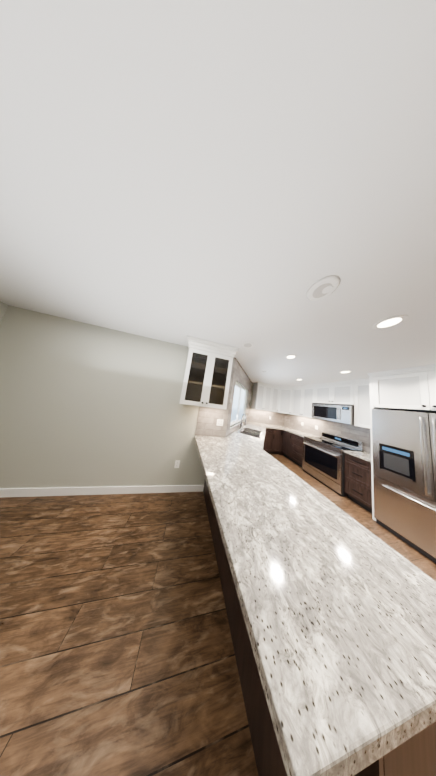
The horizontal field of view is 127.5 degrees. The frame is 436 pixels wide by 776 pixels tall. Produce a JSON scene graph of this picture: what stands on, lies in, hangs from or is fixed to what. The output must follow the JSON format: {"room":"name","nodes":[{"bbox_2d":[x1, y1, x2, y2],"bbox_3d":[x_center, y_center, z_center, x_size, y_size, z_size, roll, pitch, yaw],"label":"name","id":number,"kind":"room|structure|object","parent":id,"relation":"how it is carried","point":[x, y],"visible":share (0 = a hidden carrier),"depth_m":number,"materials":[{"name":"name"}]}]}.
{"room":"kitchen","nodes":[
{"label":"kitchen","id":0,"kind":"room"},
{"bbox_2d":[0,301,7,322],"bbox_3d":[-2.813,-0.094,-0.221,0.100,2.455,3.470,9,-7,-11],"label":"wall","id":1,"kind":"structure","parent":0,"point":[3,307],"depth_m":1.47,"materials":[{"name":"grey paint"}]},
{"bbox_2d":[0,305,224,487],"bbox_3d":[-1.477,0.327,1.755,3.400,2.455,0.120,9,-7,-11],"label":"wall","id":2,"kind":"structure","parent":0,"point":[82,404],"depth_m":1.60,"materials":[{"name":"grey paint"}]},
{"bbox_2d":[0,485,203,497],"bbox_3d":[-1.760,1.460,1.527,3.128,0.095,0.014,9,-7,-11],"label":"baseboard","id":3,"kind":"structure","parent":2,"relation":"attached to","point":[35,492],"depth_m":1.51,"materials":[{"name":"white wood"}]},
{"bbox_2d":[174,460,179,467],"bbox_3d":[-0.677,1.265,1.784,0.075,0.115,0.008,9,-7,-11],"label":"electrical outlet","id":4,"kind":"object","parent":2,"relation":"attached to","point":[177,462],"visible":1,"depth_m":1.78,"materials":[{"name":"white plastic"}]},
{"bbox_2d":[179,335,238,409],"bbox_3d":[-0.171,-0.205,1.819,0.836,1.023,0.376,9,-7,-11],"label":"wall cabinet","id":5,"kind":"object","parent":2,"relation":"attached to","point":[206,381],"visible":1,"depth_m":1.69,"materials":[{"name":"white wood"}]},
{"bbox_2d":[195,357,234,436],"bbox_3d":[-0.028,0.108,2.026,0.560,1.555,0.006,9,-7,-11],"label":"wall tile","id":6,"kind":"structure","parent":2,"relation":"attached to","point":[207,418],"depth_m":1.97,"materials":[{"name":"beige tile"}]},
{"bbox_2d":[216,419,222,425],"bbox_3d":[0.037,0.638,1.987,0.120,0.115,0.008,9,-7,-11],"label":"electrical outlet","id":7,"kind":"object","parent":6,"relation":"attached to","point":[219,422],"visible":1,"depth_m":1.98,"materials":[{"name":"white plastic"}]},
{"bbox_2d":[0,454,435,775],"bbox_3d":[1.201,1.889,0.913,8.950,0.060,8.800,9,-7,-11],"label":"floor","id":8,"kind":"structure","parent":0,"point":[117,656],"depth_m":0.67,"materials":[{"name":"brown wood"}]},
{"bbox_2d":[266,428,274,447],"bbox_3d":[1.048,1.667,3.199,0.775,0.858,0.752,9,-7,-11],"label":"base cabinet","id":9,"kind":"object","parent":8,"relation":"on","point":[270,435],"depth_m":3.68,"materials":[{"name":"brown wood"}]},
{"bbox_2d":[263,440,278,453],"bbox_3d":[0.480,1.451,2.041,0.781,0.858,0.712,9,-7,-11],"label":"base cabinet","id":10,"kind":"object","parent":8,"relation":"on","point":[267,447],"depth_m":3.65,"materials":[{"name":"brown wood"}]},
{"bbox_2d":[194,422,435,775],"bbox_3d":[1.371,1.154,2.334,3.722,0.040,3.752,9,-7,-11],"label":"countertop","id":11,"kind":"structure","parent":10,"relation":"on","point":[338,606],"depth_m":0.36,"materials":[{"name":"stone"}]},
{"bbox_2d":[237,427,261,438],"bbox_3d":[0.803,1.202,2.668,0.494,0.224,0.804,5,-7,26],"label":"sink basin","id":12,"kind":"object","parent":11,"relation":"in","point":[251,432],"visible":0.48,"depth_m":2.69,"materials":[{"name":"silver metal"}]},
{"bbox_2d":[275,429,282,454],"bbox_3d":[1.974,1.894,4.012,0.369,0.858,0.610,9,-7,-11],"label":"base cabinet","id":13,"kind":"object","parent":8,"relation":"on","point":[278,433],"depth_m":3.75,"materials":[{"name":"brown wood"}]},
{"bbox_2d":[283,430,290,459],"bbox_3d":[2.580,1.937,3.633,0.610,0.858,0.378,9,-7,-11],"label":"base cabinet","id":14,"kind":"object","parent":8,"relation":"on","point":[288,445],"depth_m":3.58,"materials":[{"name":"brown wood"}]},
{"bbox_2d":[291,433,303,466],"bbox_3d":[2.656,1.907,3.284,0.610,0.858,0.456,9,-7,-11],"label":"base cabinet","id":15,"kind":"object","parent":8,"relation":"on","point":[296,441],"depth_m":3.22,"materials":[{"name":"brown wood"}]},
{"bbox_2d":[302,431,363,495],"bbox_3d":[2.738,1.722,2.660,0.722,1.100,0.814,9,-7,-11],"label":"range","id":16,"kind":"object","parent":8,"relation":"on","point":[323,460],"visible":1,"depth_m":2.51,"materials":[{"name":"grey metal"}]},
{"bbox_2d":[344,453,371,512],"bbox_3d":[2.905,1.800,2.070,0.642,0.858,0.378,9,-7,-11],"label":"base cabinet","id":17,"kind":"object","parent":8,"relation":"on","point":[358,485],"visible":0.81,"depth_m":2.01,"materials":[{"name":"brown wood"}]},
{"bbox_2d":[344,450,370,461],"bbox_3d":[2.972,1.357,2.123,0.642,0.040,0.378,9,-7,-11],"label":"countertop","id":18,"kind":"structure","parent":17,"relation":"on","point":[366,456],"depth_m":2.13,"materials":[{"name":"stone"}]},
{"bbox_2d":[367,364,435,520],"bbox_3d":[3.124,0.946,1.431,0.746,2.453,1.097,9,-7,-11],"label":"surround","id":19,"kind":"object","parent":8,"relation":"on","point":[412,389],"visible":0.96,"depth_m":1.69,"materials":[{"name":"white wood"}]},
{"bbox_2d":[372,408,435,562],"bbox_3d":[3.030,1.258,1.413,0.808,1.810,0.946,9,-7,-11],"label":"fridge","id":20,"kind":"object","parent":8,"relation":"on","point":[404,462],"visible":1,"depth_m":1.52,"materials":[{"name":"grey metal"}]},
{"bbox_2d":[383,721,435,775],"bbox_3d":[0.566,1.287,0.531,0.568,0.858,0.531,9,-7,-11],"label":"base cabinet","id":21,"kind":"object","parent":8,"relation":"on","point":[414,755],"depth_m":0.26,"materials":[{"name":"brown wood"}]},
{"bbox_2d":[203,478,383,775],"bbox_3d":[0.076,1.278,1.049,0.020,0.858,1.755,10,-7,-16],"label":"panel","id":22,"kind":"object","parent":21,"relation":"attached to","point":[268,756],"visible":0.27,"depth_m":0.56,"materials":[{"name":"brown wood"}]},
{"bbox_2d":[0,0,435,386],"bbox_3d":[1.557,-0.604,1.204,8.950,0.100,8.800,9,-7,-11],"label":"ceiling","id":23,"kind":"structure","parent":0,"point":[236,173],"depth_m":0.43,"materials":[{"name":"white paint"}]},
{"bbox_2d":[242,342,253,347],"bbox_3d":[0.456,-0.654,1.646,0.170,0.008,0.170,9,-7,-11],"label":"recessed light","id":24,"kind":"object","parent":23,"relation":"in","point":[247,345],"visible":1,"depth_m":1.63,"materials":[{"name":"white"}]},
{"bbox_2d":[285,354,296,358],"bbox_3d":[1.228,-0.524,1.813,0.170,0.008,0.170,9,-7,-11],"label":"recessed light","id":25,"kind":"object","parent":23,"relation":"in","point":[292,356],"visible":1,"depth_m":1.81,"materials":[{"name":"white"}]},
{"bbox_2d":[306,275,340,300],"bbox_3d":[0.755,-0.708,0.781,0.180,0.016,0.180,9,-7,-11],"label":"ceiling detector","id":26,"kind":"object","parent":23,"relation":"attached to","point":[322,288],"visible":1,"depth_m":0.76,"materials":[{"name":"white plastic"}]},
{"bbox_2d":[372,315,407,328],"bbox_3d":[1.526,-0.582,0.959,0.170,0.008,0.170,9,-7,-11],"label":"recessed light","id":27,"kind":"object","parent":23,"relation":"in","point":[390,322],"visible":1,"depth_m":0.95,"materials":[{"name":"white"}]},
{"bbox_2d":[228,381,247,435],"bbox_3d":[0.666,0.803,3.218,0.140,2.455,2.592,5,-7,26],"label":"wall","id":28,"kind":"structure","parent":0,"point":[244,407],"depth_m":3.52,"materials":[{"name":"grey paint"}]},
{"bbox_2d":[230,382,245,428],"bbox_3d":[0.575,0.448,2.916,0.099,1.020,1.460,5,-7,26],"label":"kitchen window","id":29,"kind":"structure","parent":28,"relation":"in","point":[238,403],"depth_m":2.87,"materials":[{"name":"white glass"}]},
{"bbox_2d":[225,358,252,437],"bbox_3d":[0.773,0.358,3.193,0.006,1.555,2.492,5,-7,26],"label":"wall tile","id":30,"kind":"structure","parent":28,"relation":"attached to","point":[241,377],"depth_m":2.55,"materials":[{"name":"beige tile"}]},
{"bbox_2d":[250,384,272,424],"bbox_3d":[2.052,1.148,4.480,1.814,2.455,0.120,9,-7,-11],"label":"wall","id":31,"kind":"structure","parent":0,"point":[251,396],"depth_m":4.34,"materials":[{"name":"grey paint"}]},
{"bbox_2d":[249,408,284,425],"bbox_3d":[2.023,1.194,4.405,1.644,0.540,0.006,9,-7,-11],"label":"wall tile","id":32,"kind":"structure","parent":31,"relation":"attached to","point":[260,416],"depth_m":4.39,"materials":[{"name":"beige tile"}]},
{"bbox_3d":[3.271,1.128,2.815,0.120,2.455,3.645,9,-7,-11],"label":"wall","id":33,"kind":"structure","parent":0,"visible":0},
{"bbox_2d":[284,414,370,452],"bbox_3d":[3.127,0.967,3.332,0.006,1.050,2.603,9,-7,-11],"label":"wall tile","id":34,"kind":"structure","parent":33,"relation":"attached to","point":[358,433],"depth_m":3.05,"materials":[{"name":"beige tile"}]},
{"bbox_2d":[251,378,369,427],"bbox_3d":[2.401,0.325,3.223,1.636,1.023,2.590,9,-7,-11],"label":"upper cabinets","id":35,"kind":"object","parent":34,"relation":"attached to","point":[297,400],"visible":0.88,"depth_m":3.32,"materials":[{"name":"white wood"}]},
{"bbox_2d":[311,403,353,424],"bbox_3d":[3.033,0.649,2.816,0.466,0.440,0.810,9,-7,-11],"label":"microwave","id":36,"kind":"object","parent":35,"relation":"attached to","point":[341,413],"visible":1,"depth_m":2.66,"materials":[{"name":"grey metal"}]}
]}

